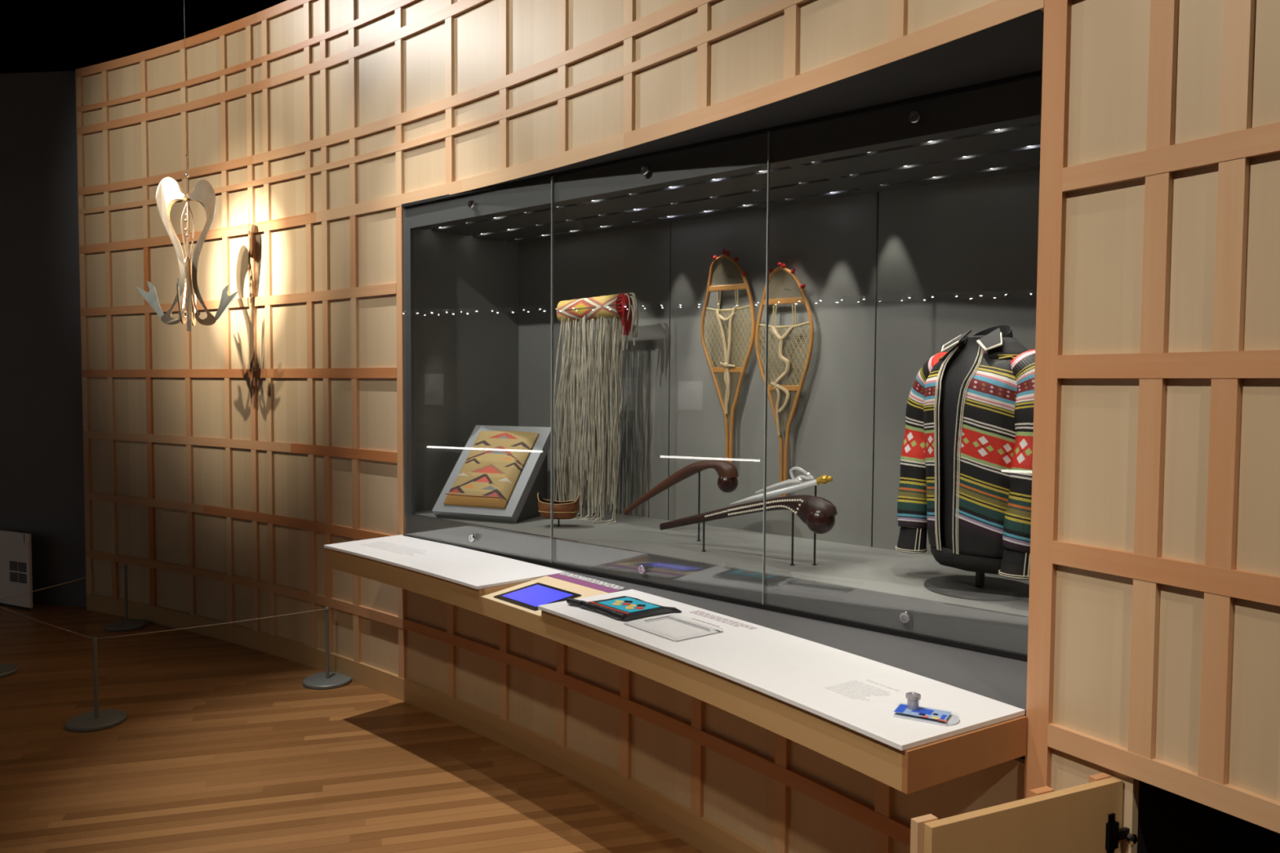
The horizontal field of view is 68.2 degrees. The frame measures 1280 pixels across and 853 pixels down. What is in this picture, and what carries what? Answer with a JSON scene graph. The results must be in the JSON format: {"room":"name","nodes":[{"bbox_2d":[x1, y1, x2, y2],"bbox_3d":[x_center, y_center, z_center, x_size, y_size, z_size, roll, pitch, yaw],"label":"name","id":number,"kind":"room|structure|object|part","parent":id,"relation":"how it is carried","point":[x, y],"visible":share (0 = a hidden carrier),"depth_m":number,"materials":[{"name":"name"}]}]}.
{"room":"museum","nodes":[
{"label":"museum","id":0,"kind":"room"},
{"bbox_2d":[0,71,86,606],"bbox_3d":[-6.676,-0.625,7.005,5.702,3.720,0.149,1,3,7],"label":"wall","id":1,"kind":"structure","parent":0,"point":[42,469],"depth_m":6.62,"materials":[{"name":"grey paint"}]},
{"bbox_2d":[0,0,286,73],"bbox_3d":[-3.977,-3.817,0.826,24.000,0.100,30.000,0,3,0],"label":"ceiling","id":2,"kind":"structure","parent":0,"point":[36,35],"depth_m":9.89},
{"bbox_2d":[136,0,238,331],"bbox_3d":[-2.497,-2.238,5.116,0.362,3.432,0.444,1,3,19],"label":"sculpture","id":3,"kind":"object","parent":2,"relation":"hanging from","point":[169,191],"visible":1,"depth_m":5.16,"materials":[{"name":"white metal"}]},
{"bbox_3d":[-2.545,-0.953,5.152,0.150,0.794,0.045,0,3,-9],"label":"plate","id":4,"kind":"part","parent":3,"relation":"part of","materials":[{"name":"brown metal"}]},
{"bbox_3d":[-2.459,-0.739,5.101,0.011,0.372,0.124,0,3,-9],"label":"plate","id":5,"kind":"part","parent":3,"relation":"part of","materials":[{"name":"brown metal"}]},
{"bbox_3d":[-2.467,-0.892,5.165,0.032,0.740,0.006,0,3,0],"label":"blade","id":6,"kind":"part","parent":3,"relation":"part of","materials":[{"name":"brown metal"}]},
{"bbox_3d":[-2.481,-0.746,5.242,0.011,0.372,0.124,0,3,-13],"label":"plate","id":7,"kind":"part","parent":3,"relation":"part of","materials":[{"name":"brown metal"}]},
{"bbox_3d":[-2.405,-0.955,5.205,0.133,0.794,0.115,0,3,0],"label":"plate","id":8,"kind":"part","parent":3,"relation":"part of","materials":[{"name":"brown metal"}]},
{"bbox_2d":[0,564,1026,852],"bbox_3d":[-4.010,1.578,1.075,24.000,0.100,30.000,0,3,0],"label":"floor","id":9,"kind":"structure","parent":0,"point":[221,746],"depth_m":3.92,"materials":[{"name":"brown wood"}]},
{"bbox_2d":[0,663,17,678],"bbox_3d":[-3.522,1.141,5.118,0.250,0.403,0.250,0,3,0],"label":"barrier post","id":10,"kind":"object","parent":9,"relation":"on","point":[6,670],"visible":1,"depth_m":5.14,"materials":[{"name":"grey metal"}]},
{"bbox_2d":[0,529,32,610],"bbox_3d":[-4.607,0.996,6.719,0.900,0.535,0.024,2,3,26],"label":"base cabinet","id":11,"kind":"object","parent":9,"relation":"on","point":[15,548],"visible":1,"depth_m":6.58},
{"bbox_2d":[8,560,17,570],"bbox_3d":[-4.363,0.971,6.587,0.088,0.062,0.004,2,3,26],"label":"vent","id":12,"kind":"object","parent":11,"relation":"attached to","point":[13,565],"depth_m":6.59,"materials":[{"name":"black metal"}]},
{"bbox_2d":[9,572,17,582],"bbox_3d":[-4.364,1.049,6.591,0.088,0.062,0.004,2,3,26],"label":"vent","id":13,"kind":"object","parent":11,"relation":"attached to","point":[13,575],"depth_m":6.59,"materials":[{"name":"black metal"}]},
{"bbox_2d":[17,562,26,572],"bbox_3d":[-4.274,0.974,6.543,0.088,0.062,0.004,2,3,26],"label":"vent","id":14,"kind":"object","parent":11,"relation":"attached to","point":[21,564],"depth_m":6.54,"materials":[{"name":"black metal"}]},
{"bbox_2d":[17,573,26,583],"bbox_3d":[-4.274,1.052,6.547,0.088,0.062,0.004,2,3,26],"label":"vent","id":15,"kind":"object","parent":11,"relation":"attached to","point":[24,577],"depth_m":6.54,"materials":[{"name":"black metal"}]},
{"bbox_2d":[0,564,148,631],"bbox_3d":[-3.358,1.116,5.686,0.249,0.403,1.129,1,3,4],"label":"barrier post","id":16,"kind":"object","parent":9,"relation":"on","point":[126,624],"visible":1,"depth_m":6.11,"materials":[{"name":"grey metal"}]},
{"bbox_3d":[-3.424,0.930,5.612,0.004,0.010,0.998,1,3,11],"label":"cord","id":17,"kind":"part","parent":16,"relation":"part of","materials":[{"name":"grey fabric"}]},
{"bbox_3d":[-3.328,1.096,6.124,0.018,0.365,0.018,0,3,0],"label":"post","id":18,"kind":"part","parent":16,"relation":"part of","materials":[{"name":"grey metal"}]},
{"bbox_2d":[0,606,324,732],"bbox_3d":[-2.591,1.166,4.696,1.842,0.403,0.832,0,3,0],"label":"barrier post","id":19,"kind":"object","parent":9,"relation":"on","point":[95,720],"visible":1,"depth_m":4.40,"materials":[{"name":"grey metal"}]},
{"bbox_3d":[-3.027,0.972,4.753,1.190,0.010,0.004,2,3,36],"label":"cord","id":20,"kind":"part","parent":19,"relation":"part of","materials":[{"name":"grey fabric"}]},
{"bbox_3d":[-2.535,1.180,4.406,0.018,0.365,0.018,0,3,0],"label":"post","id":21,"kind":"part","parent":19,"relation":"part of","materials":[{"name":"grey metal"}]},
{"bbox_3d":[-2.096,0.980,4.702,1.040,0.010,0.004,-1,3,-35],"label":"cord","id":22,"kind":"part","parent":19,"relation":"part of","materials":[{"name":"beige fabric"}]},
{"bbox_2d":[302,606,351,689],"bbox_3d":[-1.659,1.157,5.016,0.250,0.403,0.250,0,3,0],"label":"barrier post","id":23,"kind":"object","parent":9,"relation":"on","point":[327,680],"visible":1,"depth_m":5.01,"materials":[{"name":"grey metal"}]},
{"bbox_3d":[-1.659,1.157,5.016,0.018,0.365,0.018,0,3,0],"label":"post","id":24,"kind":"part","parent":23,"relation":"part of","materials":[{"name":"grey metal"}]},
{"bbox_2d":[75,0,1279,852],"bbox_3d":[-0.702,-0.425,3.696,0.778,3.700,8.404,-2,4,-43],"label":"wall","id":25,"kind":"structure","parent":0,"point":[222,459],"depth_m":3.35,"materials":[{"name":"brown wood"}]},
{"bbox_2d":[75,69,86,584],"bbox_3d":[-3.794,-0.578,6.588,0.005,3.700,0.200,2,3,27],"label":"trim","id":26,"kind":"structure","parent":25,"relation":"attached to","point":[75,69],"depth_m":6.50,"materials":[{"name":"brown wood"}]},
{"bbox_2d":[86,593,404,701],"bbox_3d":[-2.477,1.267,5.711,3.254,0.112,0.137,2,3,35],"label":"baseboard","id":27,"kind":"structure","parent":25,"relation":"attached to","point":[386,682],"depth_m":5.62,"materials":[{"name":"brown wood"}]},
{"bbox_2d":[400,205,404,535],"bbox_3d":[-1.165,-0.271,4.674,0.013,1.621,0.031,3,4,42],"label":"trim","id":28,"kind":"structure","parent":25,"relation":"attached to","point":[401,207],"depth_m":4.66,"materials":[{"name":"brown wood"}]},
{"bbox_2d":[403,678,768,852],"bbox_3d":[-0.015,1.387,3.436,0.154,0.112,3.494,-2,3,-39],"label":"baseboard","id":29,"kind":"structure","parent":25,"relation":"attached to","point":[702,833],"depth_m":3.74,"materials":[{"name":"brown wood"}]},
{"bbox_2d":[401,8,1044,716],"bbox_3d":[0.154,-0.220,3.691,3.320,1.700,1.214,3,4,42],"label":"display case","id":30,"kind":"object","parent":25,"relation":"attached to","point":[893,272],"visible":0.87,"depth_m":3.83,"materials":[{"name":"grey paint"}]},
{"bbox_3d":[-1.138,-0.266,4.655,0.067,1.398,0.020,3,4,42],"label":"frame","id":31,"kind":"part","parent":30,"relation":"part of","materials":[{"name":"paint"}]},
{"bbox_3d":[-0.921,-0.287,4.960,0.020,1.615,0.768,3,4,42],"label":"panel","id":32,"kind":"part","parent":30,"relation":"part of","materials":[{"name":"grey paint"}]},
{"bbox_2d":[431,425,555,523],"bbox_3d":[-0.710,0.221,4.626,0.450,0.432,0.408,2,3,24],"label":"display board","id":33,"kind":"object","parent":30,"relation":"on","point":[522,504],"visible":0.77,"depth_m":4.55,"materials":[{"name":"grey laminate"}]},
{"bbox_2d":[443,431,538,509],"bbox_3d":[-0.721,0.201,4.600,0.344,0.346,0.330,2,3,24],"label":"textile","id":34,"kind":"object","parent":33,"relation":"on","point":[490,473],"visible":1,"depth_m":4.55,"materials":[{"name":"fabric"}]},
{"bbox_2d":[550,293,638,524],"bbox_3d":[-0.225,-0.090,4.508,0.422,1.067,0.382,0,3,-2],"label":"sash","id":35,"kind":"object","parent":30,"relation":"hanging from","point":[575,313],"visible":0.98,"depth_m":4.49,"materials":[{"name":"fabric"}]},
{"bbox_3d":[-0.260,-0.279,4.867,1.088,1.455,0.020,3,4,42],"label":"panel","id":36,"kind":"part","parent":30,"relation":"part of","materials":[{"name":"grey paint"}]},
{"bbox_2d":[324,534,1026,794],"bbox_3d":[-0.257,0.659,3.369,0.522,0.106,3.263,-2,3,-40],"label":"ledge","id":37,"kind":"object","parent":30,"relation":"attached to","point":[839,705],"visible":0.99,"depth_m":2.60,"materials":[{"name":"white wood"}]},
{"bbox_2d":[566,595,681,621],"bbox_3d":[-0.057,0.604,3.194,0.247,0.028,0.336,-2,3,-39],"label":"bag","id":38,"kind":"object","parent":37,"relation":"on","point":[624,608],"visible":1,"depth_m":3.14,"materials":[{"name":"fabric"}]},
{"bbox_3d":[-0.038,0.600,3.178,0.130,0.002,0.178,-2,3,-39],"label":"turquoise panel","id":39,"kind":"part","parent":38,"relation":"part of","materials":[{"name":"teal fabric"}]},
{"bbox_2d":[623,616,723,642],"bbox_3d":[0.102,0.623,2.946,0.190,0.011,0.262,-2,3,-37],"label":"acrylic holder","id":40,"kind":"object","parent":37,"relation":"on","point":[664,616],"visible":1,"depth_m":2.92,"materials":[{"name":"clear plastic"}]},
{"bbox_2d":[893,692,959,725],"bbox_3d":[0.657,0.644,2.173,0.147,0.046,0.080,2,3,30],"label":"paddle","id":41,"kind":"object","parent":37,"relation":"on","point":[912,710],"visible":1,"depth_m":2.17,"materials":[{"name":"blue plastic"}]},
{"bbox_3d":[0.634,0.637,2.196,0.034,0.036,0.034,2,3,30],"label":"knob","id":42,"kind":"part","parent":41,"relation":"part of","materials":[{"name":"silver metal"}]},
{"bbox_2d":[893,703,951,721],"bbox_3d":[0.650,0.656,2.172,0.120,0.001,0.070,2,3,30],"label":"print","id":43,"kind":"object","parent":41,"relation":"on","point":[913,712],"depth_m":2.17},
{"bbox_2d":[697,471,700,541],"bbox_3d":[0.245,0.328,3.919,0.017,0.295,0.016,3,4,42],"label":"pin","id":44,"kind":"object","parent":30,"relation":"on","point":[699,483],"visible":1,"depth_m":3.92,"materials":[{"name":"metal"}]},
{"bbox_2d":[622,460,737,515],"bbox_3d":[0.159,0.267,3.994,0.619,0.276,0.084,3,4,42],"label":"club","id":45,"kind":"object","parent":44,"relation":"on","point":[727,473],"visible":1,"depth_m":3.88,"materials":[{"name":"brown wood"}]},
{"bbox_2d":[701,521,706,551],"bbox_3d":[0.248,0.428,3.683,0.017,0.117,0.016,3,4,42],"label":"pin","id":46,"kind":"object","parent":30,"relation":"on","point":[704,522],"visible":1,"depth_m":3.68,"materials":[{"name":"metal"}]},
{"bbox_3d":[0.248,0.428,3.683,0.008,0.117,0.007,3,4,42],"label":"rod","id":47,"kind":"part","parent":46,"relation":"part of","materials":[{"name":"metal"}]},
{"bbox_2d":[700,248,755,463],"bbox_3d":[0.394,-0.301,4.215,0.300,0.977,0.072,3,4,42],"label":"snowshoe","id":48,"kind":"object","parent":30,"relation":"attached to","point":[725,369],"visible":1,"depth_m":4.19,"materials":[{"name":"brown wood"}]},
{"bbox_3d":[0.309,-0.946,3.824,3.280,0.020,0.726,3,4,42],"label":"ceiling panel","id":49,"kind":"part","parent":30,"relation":"part of","materials":[{"name":"paint"}]},
{"bbox_3d":[0.545,-0.240,4.142,1.068,1.455,0.020,3,4,42],"label":"panel","id":50,"kind":"part","parent":30,"relation":"part of","materials":[{"name":"grey paint"}]},
{"bbox_3d":[0.071,0.637,3.272,2.626,0.026,0.430,3,4,42],"label":"sill","id":51,"kind":"part","parent":30,"relation":"part of","materials":[{"name":"grey laminate"}]},
{"bbox_2d":[755,260,813,496],"bbox_3d":[0.614,-0.203,4.020,0.292,1.001,0.070,3,4,42],"label":"snowshoe","id":52,"kind":"object","parent":30,"relation":"attached to","point":[775,386],"visible":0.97,"depth_m":4.00,"materials":[{"name":"brown wood"}]},
{"bbox_2d":[790,511,794,565],"bbox_3d":[0.550,0.400,3.409,0.017,0.203,0.016,3,4,42],"label":"pin","id":53,"kind":"object","parent":30,"relation":"on","point":[793,513],"visible":1,"depth_m":3.41,"materials":[{"name":"metal"}]},
{"bbox_2d":[659,494,837,533],"bbox_3d":[0.384,0.334,3.557,0.807,0.201,0.103,3,4,42],"label":"club","id":54,"kind":"object","parent":53,"relation":"on","point":[819,513],"visible":0.98,"depth_m":3.38,"materials":[{"name":"brown wood"}]},
{"bbox_2d":[812,486,817,565],"bbox_3d":[0.632,0.356,3.414,0.017,0.291,0.016,3,4,42],"label":"pin","id":55,"kind":"object","parent":30,"relation":"on","point":[815,534],"visible":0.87,"depth_m":3.41,"materials":[{"name":"metal"}]},
{"bbox_2d":[729,466,832,504],"bbox_3d":[0.517,0.227,3.513,0.449,0.166,0.027,3,4,42],"label":"club","id":56,"kind":"object","parent":55,"relation":"on","point":[793,485],"visible":0.98,"depth_m":3.46,"materials":[{"name":"silver metal"}]},
{"bbox_3d":[0.496,0.245,3.532,0.394,0.128,0.027,3,4,42],"label":"blade","id":57,"kind":"part","parent":56,"relation":"part of","materials":[{"name":"silver metal"}]},
{"bbox_3d":[0.632,0.356,3.414,0.008,0.291,0.007,3,4,42],"label":"rod","id":58,"kind":"part","parent":55,"relation":"part of","materials":[{"name":"metal"}]},
{"bbox_3d":[1.359,-0.202,3.409,1.112,1.455,0.020,3,4,42],"label":"panel","id":59,"kind":"part","parent":30,"relation":"part of","materials":[{"name":"grey paint"}]},
{"bbox_2d":[924,335,1029,601],"bbox_3d":[1.093,0.118,3.016,0.344,0.809,0.365,-1,3,-29],"label":"stand","id":60,"kind":"object","parent":30,"relation":"on","point":[980,587],"visible":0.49,"depth_m":3.00,"materials":[{"name":"metal"}]},
{"bbox_2d":[895,324,1035,579],"bbox_3d":[1.080,0.060,3.026,0.285,0.770,0.628,-1,3,-31],"label":"jacket","id":61,"kind":"object","parent":60,"relation":"on","point":[993,459],"visible":0.77,"depth_m":2.88,"materials":[{"name":"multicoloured fabric"}]},
{"bbox_3d":[1.090,0.515,3.034,0.344,0.013,0.344,-1,3,-29],"label":"plate","id":62,"kind":"part","parent":60,"relation":"part of","materials":[{"name":"metal"}]},
{"label":"pin","id":63,"kind":"object","parent":30,"relation":"in","visible":0},
{"bbox_2d":[537,492,580,519],"bbox_3d":[-0.369,0.359,4.297,0.193,0.116,0.117,1,3,6],"label":"bowl","id":64,"kind":"object","parent":63,"relation":"on","point":[569,509],"visible":0.95,"depth_m":4.25,"materials":[{"name":"brown wood"}]},
{"bbox_2d":[910,772,1137,852],"bbox_3d":[0.793,1.124,1.942,0.555,0.725,0.076,-1,3,-25],"label":"door","id":65,"kind":"structure","parent":25,"relation":"attached to","point":[1086,818],"depth_m":1.94,"materials":[{"name":"brown wood"}]},
{"bbox_2d":[1137,780,1279,852],"bbox_3d":[1.470,1.095,1.963,0.605,0.850,0.785,-1,3,-30],"label":"cabinet opening","id":66,"kind":"structure","parent":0,"point":[1168,822],"depth_m":2.16,"materials":[{"name":"black"}]}
]}

